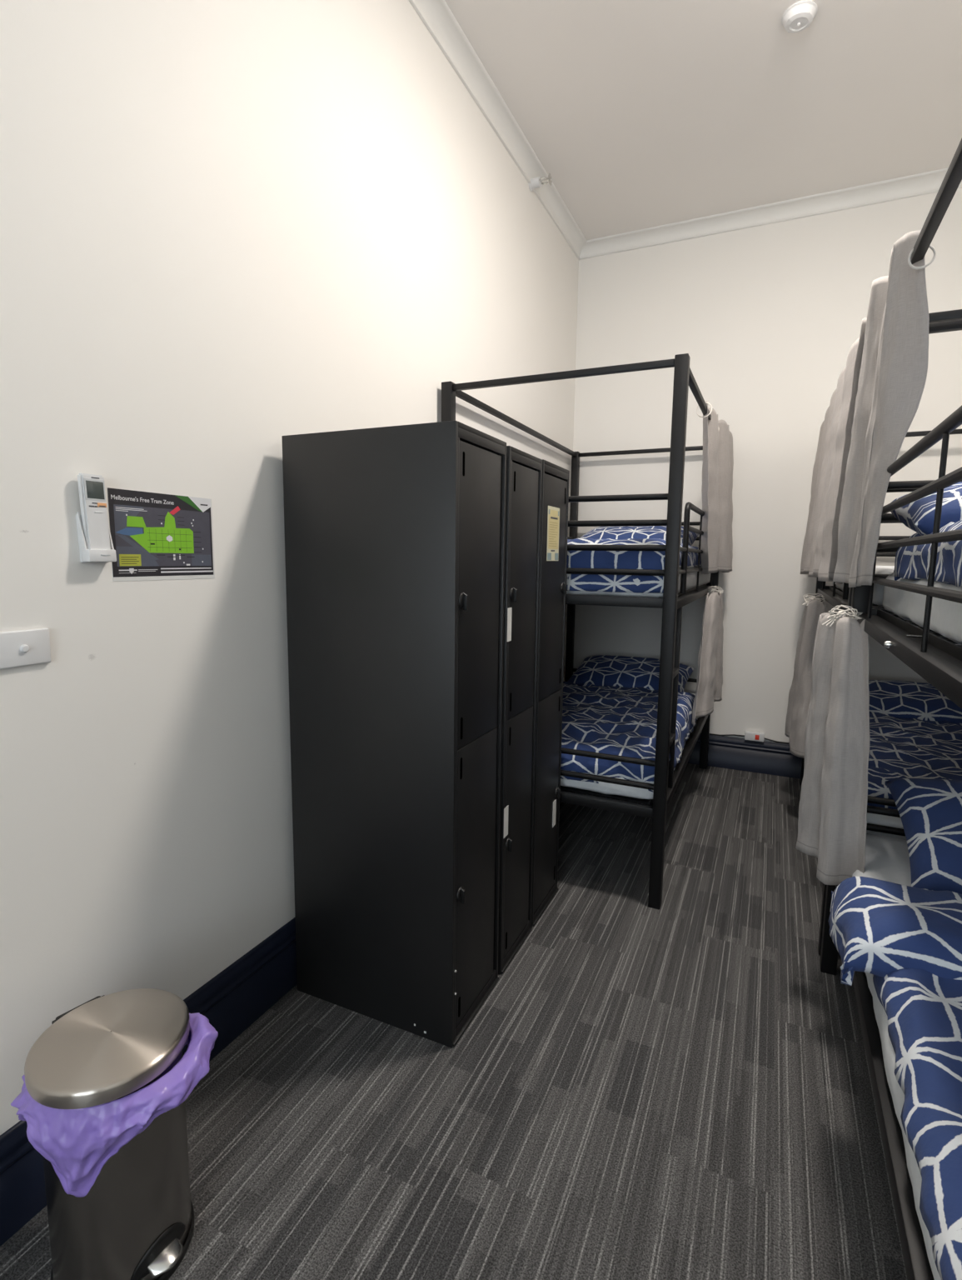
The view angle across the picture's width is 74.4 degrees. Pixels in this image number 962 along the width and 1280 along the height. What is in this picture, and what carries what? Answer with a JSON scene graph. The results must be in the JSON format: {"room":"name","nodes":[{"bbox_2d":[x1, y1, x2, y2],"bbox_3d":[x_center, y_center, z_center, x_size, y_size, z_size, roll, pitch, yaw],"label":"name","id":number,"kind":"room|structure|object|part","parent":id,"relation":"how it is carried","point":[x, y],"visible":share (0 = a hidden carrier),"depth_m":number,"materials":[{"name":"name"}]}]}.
{"room":"dormitory","nodes":[
{"label":"dormitory","id":0,"kind":"room"},
{"bbox_2d":[0,0,579,1134],"bbox_3d":[-0.850,-0.586,1.569,0.100,3.630,7.245,4,8,24],"label":"wall","id":1,"kind":"structure","parent":0,"point":[229,229],"depth_m":1.68,"materials":[{"name":"paint"}]},
{"bbox_2d":[0,627,51,669],"bbox_3d":[-0.953,0.019,1.296,0.016,0.075,0.141,4,8,24],"label":"light switch","id":2,"kind":"object","parent":1,"relation":"attached to","point":[28,647],"visible":1,"depth_m":1.31,"materials":[{"name":"white plastic"}]},
{"bbox_2d":[75,512,116,562],"bbox_3d":[-0.867,-0.230,1.427,0.037,0.110,0.070,4,8,24],"label":"remote holder","id":3,"kind":"object","parent":1,"relation":"attached to","point":[86,555],"visible":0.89,"depth_m":1.41,"materials":[{"name":"white plastic"}]},
{"bbox_2d":[77,473,110,549],"bbox_3d":[-0.865,-0.283,1.418,0.020,0.169,0.060,4,8,24],"label":"remote control","id":4,"kind":"object","parent":3,"relation":"in","point":[91,487],"visible":0.98,"depth_m":1.41,"materials":[{"name":"white plastic"}]},
{"bbox_2d":[89,476,105,507],"bbox_3d":[-0.855,-0.328,1.409,0.001,0.066,0.038,4,8,24],"label":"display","id":5,"kind":"object","parent":4,"relation":"attached to","point":[97,486],"depth_m":1.41,"materials":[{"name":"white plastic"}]},
{"bbox_2d":[0,917,297,1246],"bbox_3d":[-0.813,1.107,1.763,0.026,0.224,7.045,4,8,24],"label":"baseboard","id":6,"kind":"structure","parent":1,"relation":"attached to","point":[232,1001],"depth_m":1.85,"materials":[{"name":"blue paint"}]},
{"bbox_2d":[107,487,214,581],"bbox_3d":[-0.800,-0.261,1.608,0.004,0.215,0.299,4,8,24],"label":"poster","id":7,"kind":"object","parent":1,"relation":"attached to","point":[155,536],"visible":1,"depth_m":1.59,"materials":[{"name":"multicoloured paper"}]},
{"bbox_2d":[408,0,586,259],"bbox_3d":[-0.749,-2.338,1.303,0.076,0.085,7.045,4,8,24],"label":"trim","id":8,"kind":"structure","parent":1,"relation":"attached to","point":[437,16],"depth_m":3.02,"materials":[{"name":"paint"}]},
{"bbox_2d":[528,172,552,191],"bbox_3d":[0.335,-2.590,3.584,0.119,0.068,0.068,4,8,24],"label":"sprinkler","id":9,"kind":"object","parent":1,"relation":"attached to","point":[536,182],"visible":1,"depth_m":3.58,"materials":[{"name":"white plastic"}]},
{"bbox_2d":[0,763,907,1279],"bbox_3d":[0.426,1.356,1.217,2.960,0.100,7.245,4,8,24],"label":"floor","id":10,"kind":"structure","parent":0,"point":[682,1089],"depth_m":1.69,"materials":[{"name":"grey carpet"}]},
{"bbox_2d":[24,988,194,1279],"bbox_3d":[-0.743,1.029,1.303,0.284,0.500,0.295,-1,8,-12],"label":"pedal bin","id":11,"kind":"object","parent":10,"relation":"on","point":[134,1222],"visible":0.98,"depth_m":1.22,"materials":[{"name":"metal"}]},
{"bbox_3d":[-0.739,0.801,1.268,0.284,0.040,0.284,4,8,24],"label":"lid","id":12,"kind":"part","parent":11,"relation":"part of","materials":[{"name":"metal"}]},
{"bbox_2d":[10,1012,218,1197],"bbox_3d":[-0.724,0.906,1.276,0.344,0.205,0.322,4,8,24],"label":"liner","id":13,"kind":"object","parent":11,"relation":"in","point":[77,1143],"visible":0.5,"depth_m":1.16,"materials":[{"name":"purple plastic"}]},
{"bbox_2d":[281,420,506,1047],"bbox_3d":[-0.262,0.283,2.039,0.600,1.800,0.346,4,8,24],"label":"locker","id":14,"kind":"object","parent":10,"relation":"on","point":[395,535],"visible":1,"depth_m":1.88,"materials":[{"name":"black metal"}]},
{"bbox_3d":[-0.019,0.723,1.974,0.015,0.858,0.281,4,8,24],"label":"door","id":15,"kind":"part","parent":14,"relation":"part of","materials":[{"name":"black metal"}]},
{"bbox_3d":[-0.009,-0.125,1.863,0.015,0.848,0.281,4,8,24],"label":"door","id":16,"kind":"part","parent":14,"relation":"part of","materials":[{"name":"black metal"}]},
{"bbox_2d":[498,445,542,974],"bbox_3d":[-0.115,0.246,2.356,0.600,1.795,0.307,4,8,24],"label":"locker","id":17,"kind":"object","parent":10,"relation":"on","point":[524,470],"visible":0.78,"depth_m":2.21,"materials":[{"name":"black metal"}]},
{"bbox_3d":[0.130,0.683,2.292,0.015,0.858,0.249,4,8,24],"label":"door","id":18,"kind":"part","parent":17,"relation":"part of","materials":[{"name":"black metal"}]},
{"bbox_3d":[0.140,-0.163,2.182,0.015,0.842,0.249,4,8,24],"label":"door","id":19,"kind":"part","parent":17,"relation":"part of","materials":[{"name":"black metal"}]},
{"bbox_2d":[531,459,569,927],"bbox_3d":[0.022,0.208,2.648,0.600,1.798,0.318,4,8,24],"label":"locker","id":20,"kind":"object","parent":10,"relation":"on","point":[555,482],"visible":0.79,"depth_m":2.52,"materials":[{"name":"black metal"}]},
{"bbox_3d":[0.266,0.646,2.586,0.015,0.858,0.278,4,8,24],"label":"door","id":21,"kind":"part","parent":20,"relation":"part of","materials":[{"name":"black metal"}]},
{"bbox_2d":[546,505,559,560],"bbox_3d":[0.277,-0.405,2.423,0.002,0.203,0.140,4,8,24],"label":"notice","id":22,"kind":"object","parent":20,"relation":"attached to","point":[553,518],"visible":1,"depth_m":2.42,"materials":[{"name":"beige paper"}]},
{"bbox_3d":[0.277,-0.201,2.475,0.015,0.846,0.278,4,8,24],"label":"door","id":23,"kind":"part","parent":20,"relation":"part of","materials":[{"name":"black metal"}]},
{"bbox_2d":[441,353,719,909],"bbox_3d":[0.709,-0.119,3.624,1.044,2.209,2.025,4,8,24],"label":"bunk bed","id":24,"kind":"object","parent":10,"relation":"on","point":[667,780],"visible":0.47,"depth_m":2.62,"materials":[{"name":"black metal"}]},
{"bbox_3d":[-0.156,-0.040,2.941,0.050,2.209,0.050,4,8,24],"label":"post","id":25,"kind":"part","parent":24,"relation":"part of","materials":[{"name":"black metal"}]},
{"bbox_3d":[0.271,-1.223,3.691,0.025,0.025,1.925,4,8,24],"label":"canopy rail","id":26,"kind":"part","parent":24,"relation":"part of","materials":[{"name":"black metal"}]},
{"bbox_3d":[0.308,-1.080,2.595,0.944,0.025,0.025,4,8,24],"label":"canopy rail","id":27,"kind":"part","parent":24,"relation":"part of","materials":[{"name":"black metal"}]},
{"bbox_3d":[0.672,-0.262,4.720,0.050,2.209,0.050,4,8,24],"label":"post","id":28,"kind":"part","parent":24,"relation":"part of","materials":[{"name":"black metal"}]},
{"bbox_3d":[0.288,0.577,2.811,0.948,0.025,0.025,4,8,24],"label":"rail","id":29,"kind":"part","parent":24,"relation":"part of","materials":[{"name":"black metal"}]},
{"bbox_3d":[0.289,0.478,2.798,0.948,0.025,0.025,4,8,24],"label":"rail","id":30,"kind":"part","parent":24,"relation":"part of","materials":[{"name":"black metal"}]},
{"bbox_3d":[0.298,-0.296,2.697,0.948,0.025,0.025,4,8,24],"label":"rail","id":31,"kind":"part","parent":24,"relation":"part of","materials":[{"name":"black metal"}]},
{"bbox_3d":[0.299,-0.392,2.685,0.948,0.025,0.025,4,8,24],"label":"rail","id":32,"kind":"part","parent":24,"relation":"part of","materials":[{"name":"black metal"}]},
{"bbox_3d":[0.301,-0.489,2.672,0.948,0.025,0.025,4,8,24],"label":"rail","id":33,"kind":"part","parent":24,"relation":"part of","materials":[{"name":"black metal"}]},
{"bbox_3d":[0.302,-0.588,2.659,0.948,0.025,0.025,4,8,24],"label":"rail","id":34,"kind":"part","parent":24,"relation":"part of","materials":[{"name":"black metal"}]},
{"bbox_2d":[560,693,695,799],"bbox_3d":[0.703,0.499,3.703,0.961,0.123,1.916,4,8,24],"label":"mattress","id":35,"kind":"object","parent":24,"relation":"on","point":[602,787],"visible":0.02,"depth_m":2.73,"materials":[{"name":"white fabric"}]},
{"bbox_2d":[560,681,698,792],"bbox_3d":[0.608,0.445,3.471,1.008,0.222,1.481,4,8,24],"label":"duvet","id":36,"kind":"object","parent":35,"relation":"on","point":[619,721],"visible":0.48,"depth_m":3.04,"materials":[{"name":"blue fabric"}]},
{"bbox_2d":[567,655,694,691],"bbox_3d":[1.002,0.257,4.284,0.780,0.254,0.485,4,8,26],"label":"pillow","id":37,"kind":"object","parent":35,"relation":"on","point":[597,670],"visible":0.63,"depth_m":4.19,"materials":[{"name":"blue fabric"}]},
{"bbox_3d":[1.118,0.255,4.577,0.948,0.025,0.025,4,8,24],"label":"rail","id":38,"kind":"part","parent":24,"relation":"part of","materials":[{"name":"black metal"}]},
{"bbox_2d":[566,566,710,597],"bbox_3d":[0.714,-0.364,3.592,0.959,0.144,1.920,4,8,24],"label":"mattress","id":39,"kind":"object","parent":24,"relation":"on","point":[692,578],"visible":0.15,"depth_m":2.71,"materials":[{"name":"white fabric"}]},
{"bbox_2d":[566,537,701,593],"bbox_3d":[0.595,-0.404,3.332,0.999,0.237,1.412,4,8,24],"label":"duvet","id":40,"kind":"object","parent":39,"relation":"on","point":[576,559],"visible":0.27,"depth_m":2.62,"materials":[{"name":"blue fabric"}]},
{"bbox_2d":[580,525,699,545],"bbox_3d":[0.993,-0.632,4.077,0.740,0.231,0.489,4,8,23],"label":"pillow","id":41,"kind":"object","parent":39,"relation":"on","point":[635,532],"visible":0.34,"depth_m":3.94,"materials":[{"name":"blue fabric"}]},
{"bbox_3d":[1.136,-1.302,4.374,0.944,0.025,0.025,4,8,24],"label":"canopy rail","id":42,"kind":"part","parent":24,"relation":"part of","materials":[{"name":"black metal"}]},
{"bbox_3d":[0.746,0.025,2.529,0.050,2.209,0.050,4,8,24],"label":"post","id":43,"kind":"part","parent":24,"relation":"part of","materials":[{"name":"black metal"}]},
{"bbox_3d":[1.137,0.600,3.515,0.066,0.052,1.925,4,8,24],"label":"rail","id":44,"kind":"part","parent":24,"relation":"part of","materials":[{"name":"black metal"}]},
{"bbox_3d":[1.147,-0.253,3.404,0.066,0.052,1.925,4,8,24],"label":"rail","id":45,"kind":"part","parent":24,"relation":"part of","materials":[{"name":"black metal"}]},
{"bbox_3d":[1.164,-0.374,3.381,0.018,0.017,1.929,4,8,24],"label":"guard rail","id":46,"kind":"part","parent":24,"relation":"part of","materials":[{"name":"black metal"}]},
{"bbox_3d":[1.130,-0.810,4.438,0.948,0.025,0.025,4,8,24],"label":"rail","id":47,"kind":"part","parent":24,"relation":"part of","materials":[{"name":"black metal"}]},
{"bbox_3d":[1.165,-0.471,3.368,0.018,0.017,1.929,4,8,24],"label":"guard rail","id":48,"kind":"part","parent":24,"relation":"part of","materials":[{"name":"black metal"}]},
{"bbox_3d":[1.240,-0.588,3.514,0.021,0.020,1.577,4,8,24],"label":"guard rail","id":49,"kind":"part","parent":24,"relation":"part of","materials":[{"name":"black metal"}]},
{"bbox_3d":[1.173,-1.159,3.278,0.025,0.025,1.925,4,8,24],"label":"canopy rail","id":50,"kind":"part","parent":24,"relation":"part of","materials":[{"name":"black metal"}]},
{"bbox_2d":[691,585,724,726],"bbox_3d":[1.360,0.046,3.778,0.123,0.729,0.988,5,8,28],"label":"curtain","id":51,"kind":"object","parent":24,"relation":"hanging from","point":[710,666],"visible":0.99,"depth_m":3.62,"materials":[{"name":"beige fabric"}]},
{"bbox_3d":[1.575,-0.198,4.308,0.050,2.209,0.050,4,8,24],"label":"post","id":52,"kind":"part","parent":24,"relation":"part of","materials":[{"name":"black metal"}]},
{"bbox_2d":[696,400,734,574],"bbox_3d":[1.364,-0.820,3.652,0.136,0.863,1.128,5,8,28],"label":"curtain","id":53,"kind":"object","parent":24,"relation":"hanging from","point":[718,458],"visible":0.98,"depth_m":3.52,"materials":[{"name":"beige fabric"}]},
{"bbox_2d":[800,320,961,955],"bbox_3d":[2.165,-0.006,2.896,1.052,2.209,2.025,4,8,24],"label":"bunk bed","id":54,"kind":"object","parent":10,"relation":"on","point":[836,597],"visible":0.16,"depth_m":2.34,"materials":[{"name":"black metal"}]},
{"bbox_2d":[785,593,826,758],"bbox_3d":[1.847,0.162,3.622,0.133,0.872,0.778,4,8,22],"label":"curtain","id":55,"kind":"object","parent":54,"relation":"hanging from","point":[800,693],"visible":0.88,"depth_m":3.39,"materials":[{"name":"beige fabric"}]},
{"bbox_3d":[2.125,-0.150,3.993,0.050,2.209,0.050,4,8,24],"label":"post","id":56,"kind":"part","parent":54,"relation":"part of","materials":[{"name":"black metal"}]},
{"bbox_2d":[800,317,867,581],"bbox_3d":[1.664,-0.735,2.994,0.177,0.875,1.972,4,8,24],"label":"curtain","id":57,"kind":"object","parent":54,"relation":"hanging from","point":[820,552],"visible":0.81,"depth_m":2.45,"materials":[{"name":"beige fabric"}]},
{"bbox_3d":[1.296,0.072,2.214,0.050,2.209,0.050,4,8,24],"label":"post","id":58,"kind":"part","parent":54,"relation":"part of","materials":[{"name":"black metal"}]},
{"bbox_3d":[1.728,-0.203,3.075,0.066,0.052,1.925,4,8,24],"label":"rail","id":59,"kind":"part","parent":54,"relation":"part of","materials":[{"name":"black metal"}]},
{"bbox_2d":[832,565,894,606],"bbox_3d":[2.177,-0.253,2.859,0.922,0.150,1.916,4,8,24],"label":"mattress","id":60,"kind":"object","parent":54,"relation":"on","point":[878,593],"visible":0.16,"depth_m":2.21,"materials":[{"name":"white fabric"}]},
{"bbox_3d":[1.745,0.590,2.070,0.956,0.025,0.025,4,8,24],"label":"rail","id":61,"kind":"part","parent":54,"relation":"part of","materials":[{"name":"black metal"}]},
{"bbox_3d":[1.744,0.689,2.083,0.956,0.025,0.025,4,8,24],"label":"rail","id":62,"kind":"part","parent":54,"relation":"part of","materials":[{"name":"black metal"}]},
{"bbox_2d":[866,812,906,839],"bbox_3d":[2.156,0.608,2.976,0.976,0.128,1.916,4,8,24],"label":"mattress","id":63,"kind":"object","parent":54,"relation":"on","point":[873,818],"visible":0.02,"depth_m":2.27,"materials":[{"name":"white fabric"}]},
{"bbox_2d":[867,711,961,809],"bbox_3d":[2.088,0.558,2.822,1.024,0.188,1.434,4,8,24],"label":"duvet","id":64,"kind":"object","parent":63,"relation":"on","point":[900,747],"visible":0.44,"depth_m":2.77,"materials":[{"name":"blue fabric"}]},
{"bbox_2d":[869,680,961,723],"bbox_3d":[2.470,0.377,3.560,0.800,0.241,0.485,4,8,24],"label":"pillow","id":65,"kind":"object","parent":63,"relation":"on","point":[897,698],"visible":0.41,"depth_m":3.46,"materials":[{"name":"blue fabric"}]},
{"bbox_3d":[2.584,-0.502,3.735,0.956,0.025,0.025,4,8,24],"label":"rail","id":66,"kind":"part","parent":54,"relation":"part of","materials":[{"name":"black metal"}]},
{"bbox_3d":[1.757,-0.377,1.944,0.956,0.025,0.025,4,8,24],"label":"rail","id":67,"kind":"part","parent":54,"relation":"part of","materials":[{"name":"metal"}]},
{"bbox_3d":[2.585,-0.599,3.723,0.956,0.025,0.025,4,8,24],"label":"rail","id":68,"kind":"part","parent":54,"relation":"part of","materials":[{"name":"black metal"}]},
{"bbox_3d":[1.758,-0.476,1.931,0.956,0.025,0.025,4,8,24],"label":"rail","id":69,"kind":"part","parent":54,"relation":"part of","materials":[{"name":"black metal"}]},
{"bbox_3d":[2.592,-1.190,3.645,0.952,0.025,0.025,4,8,24],"label":"canopy rail","id":70,"kind":"part","parent":54,"relation":"part of","materials":[{"name":"black metal"}]},
{"bbox_3d":[1.764,-0.967,1.866,0.952,0.025,0.025,4,8,24],"label":"canopy rail","id":71,"kind":"part","parent":54,"relation":"part of","materials":[{"name":"black metal"}]},
{"bbox_2d":[820,138,961,1279],"bbox_3d":[1.295,0.227,1.031,1.055,2.209,2.012,4,8,24],"label":"bunk bed","id":72,"kind":"object","parent":10,"relation":"on","point":[936,657],"visible":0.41,"depth_m":1.24,"materials":[{"name":"black metal"}]},
{"bbox_2d":[795,605,870,884],"bbox_3d":[1.103,0.305,1.984,0.136,0.824,0.353,3,8,15],"label":"curtain","id":73,"kind":"object","parent":72,"relation":"hanging from","point":[832,822],"visible":0.99,"depth_m":1.89,"materials":[{"name":"beige fabric"}]},
{"bbox_3d":[1.253,0.084,2.121,0.050,2.209,0.050,4,8,24],"label":"post","id":74,"kind":"part","parent":72,"relation":"part of","materials":[{"name":"black metal"}]},
{"bbox_3d":[1.711,-0.172,1.876,0.956,0.025,0.025,4,8,24],"label":"rail","id":75,"kind":"part","parent":72,"relation":"part of","materials":[{"name":"black metal"}]},
{"bbox_3d":[1.702,0.602,1.977,0.956,0.025,0.025,4,8,24],"label":"rail","id":76,"kind":"part","parent":72,"relation":"part of","materials":[{"name":"black metal"}]},
{"bbox_2d":[833,230,936,587],"bbox_3d":[1.136,-0.592,1.823,0.094,0.881,0.563,3,8,17],"label":"curtain","id":77,"kind":"object","parent":72,"relation":"hanging from","point":[894,369],"visible":0.99,"depth_m":1.70,"materials":[{"name":"beige fabric"}]},
{"bbox_3d":[0.849,0.883,1.320,0.066,0.052,1.912,4,8,24],"label":"rail","id":78,"kind":"part","parent":72,"relation":"part of","materials":[{"name":"black metal"}]},
{"bbox_3d":[1.712,-0.268,1.863,0.956,0.025,0.025,4,8,24],"label":"rail","id":79,"kind":"part","parent":72,"relation":"part of","materials":[{"name":"black metal"}]},
{"bbox_3d":[1.714,-0.365,1.851,0.956,0.025,0.025,4,8,24],"label":"rail","id":80,"kind":"part","parent":72,"relation":"part of","materials":[{"name":"black metal"}]},
{"bbox_2d":[852,834,941,1279],"bbox_3d":[1.282,0.837,1.113,0.994,0.139,1.908,4,8,24],"label":"mattress","id":81,"kind":"object","parent":72,"relation":"on","point":[887,858],"visible":0.24,"depth_m":1.40,"materials":[{"name":"white fabric"}]},
{"bbox_2d":[828,876,961,1279],"bbox_3d":[1.126,0.773,0.852,1.082,0.203,1.333,4,8,24],"label":"duvet","id":82,"kind":"object","parent":81,"relation":"on","point":[910,938],"visible":1,"depth_m":1.23,"materials":[{"name":"blue fabric"}]},
{"bbox_2d":[885,778,961,894],"bbox_3d":[1.602,0.584,1.692,0.840,0.278,0.451,4,8,23],"label":"pillow","id":83,"kind":"object","parent":81,"relation":"on","point":[930,810],"visible":0.91,"depth_m":1.77,"materials":[{"name":"blue fabric"}]},
{"bbox_3d":[0.859,0.030,1.209,0.066,0.052,1.912,4,8,24],"label":"rail","id":84,"kind":"part","parent":72,"relation":"part of","materials":[{"name":"black metal"}]},
{"bbox_3d":[0.845,-0.094,1.200,0.018,0.017,1.916,4,8,24],"label":"guard rail","id":85,"kind":"part","parent":72,"relation":"part of","materials":[{"name":"black metal"}]},
{"bbox_3d":[0.846,-0.190,1.188,0.018,0.017,1.916,4,8,24],"label":"guard rail","id":86,"kind":"part","parent":72,"relation":"part of","materials":[{"name":"black metal"}]},
{"bbox_3d":[0.921,-0.307,1.333,0.021,0.020,1.564,4,8,24],"label":"guard rail","id":87,"kind":"part","parent":72,"relation":"part of","materials":[{"name":"black metal"}]},
{"bbox_2d":[882,572,961,644],"bbox_3d":[1.310,-0.020,0.996,0.924,0.149,1.906,4,8,24],"label":"mattress","id":88,"kind":"object","parent":72,"relation":"on","point":[947,615],"visible":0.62,"depth_m":1.46,"materials":[{"name":"white fabric"}]},
{"bbox_2d":[894,520,961,586],"bbox_3d":[1.251,-0.118,0.863,0.958,0.158,1.655,4,8,24],"label":"duvet","id":89,"kind":"object","parent":88,"relation":"on","point":[912,562],"visible":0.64,"depth_m":1.41,"materials":[{"name":"blue fabric"}]},
{"bbox_2d":[890,481,961,534],"bbox_3d":[1.517,-0.326,1.629,0.760,0.207,0.453,4,8,23],"label":"pillow","id":90,"kind":"object","parent":89,"relation":"on","point":[918,516],"visible":0.48,"depth_m":1.60,"materials":[{"name":"blue fabric"}]},
{"bbox_3d":[1.715,-0.464,1.838,0.956,0.025,0.025,4,8,24],"label":"rail","id":91,"kind":"part","parent":72,"relation":"part of","materials":[{"name":"black metal"}]},
{"bbox_3d":[0.854,-0.878,1.098,0.025,0.025,1.912,4,8,24],"label":"canopy rail","id":92,"kind":"part","parent":72,"relation":"part of","materials":[{"name":"black metal"}]},
{"bbox_3d":[1.721,-0.956,1.774,0.952,0.025,0.025,4,8,24],"label":"canopy rail","id":93,"kind":"part","parent":72,"relation":"part of","materials":[{"name":"black metal"}]},
{"bbox_2d":[445,0,961,239],"bbox_3d":[0.470,-2.342,0.735,2.960,0.100,7.245,4,8,24],"label":"ceiling","id":94,"kind":"structure","parent":0,"point":[640,114],"depth_m":3.00,"materials":[{"name":"paint"}]},
{"bbox_2d":[781,0,818,33],"bbox_3d":[1.281,-2.498,2.553,0.132,0.043,0.132,4,8,24],"label":"smoke detector","id":95,"kind":"object","parent":94,"relation":"attached to","point":[800,15],"visible":1,"depth_m":2.53,"materials":[{"name":"white plastic"}]},
{"bbox_2d":[573,187,961,742],"bbox_3d":[1.947,-0.895,4.194,2.760,3.630,0.100,4,8,24],"label":"wall","id":96,"kind":"structure","parent":0,"point":[768,318],"depth_m":4.19,"materials":[{"name":"paint"}]},
{"bbox_2d":[687,733,802,779],"bbox_3d":[1.900,0.801,4.357,2.760,0.224,0.026,4,8,24],"label":"baseboard","id":97,"kind":"structure","parent":96,"relation":"attached to","point":[730,752],"depth_m":4.37,"materials":[{"name":"blue paint"}]},
{"bbox_2d":[700,730,789,744],"bbox_3d":[1.875,0.661,4.342,1.000,0.059,0.042,4,8,24],"label":"board","id":98,"kind":"object","parent":97,"relation":"on","point":[752,736],"visible":0.86,"depth_m":4.33,"materials":[{"name":"white plastic"}]},
{"bbox_2d":[580,167,961,259],"bbox_3d":[1.931,-2.643,3.885,2.760,0.085,0.076,4,8,24],"label":"trim","id":99,"kind":"structure","parent":96,"relation":"attached to","point":[927,182],"depth_m":3.94,"materials":[{"name":"paint"}]}
]}

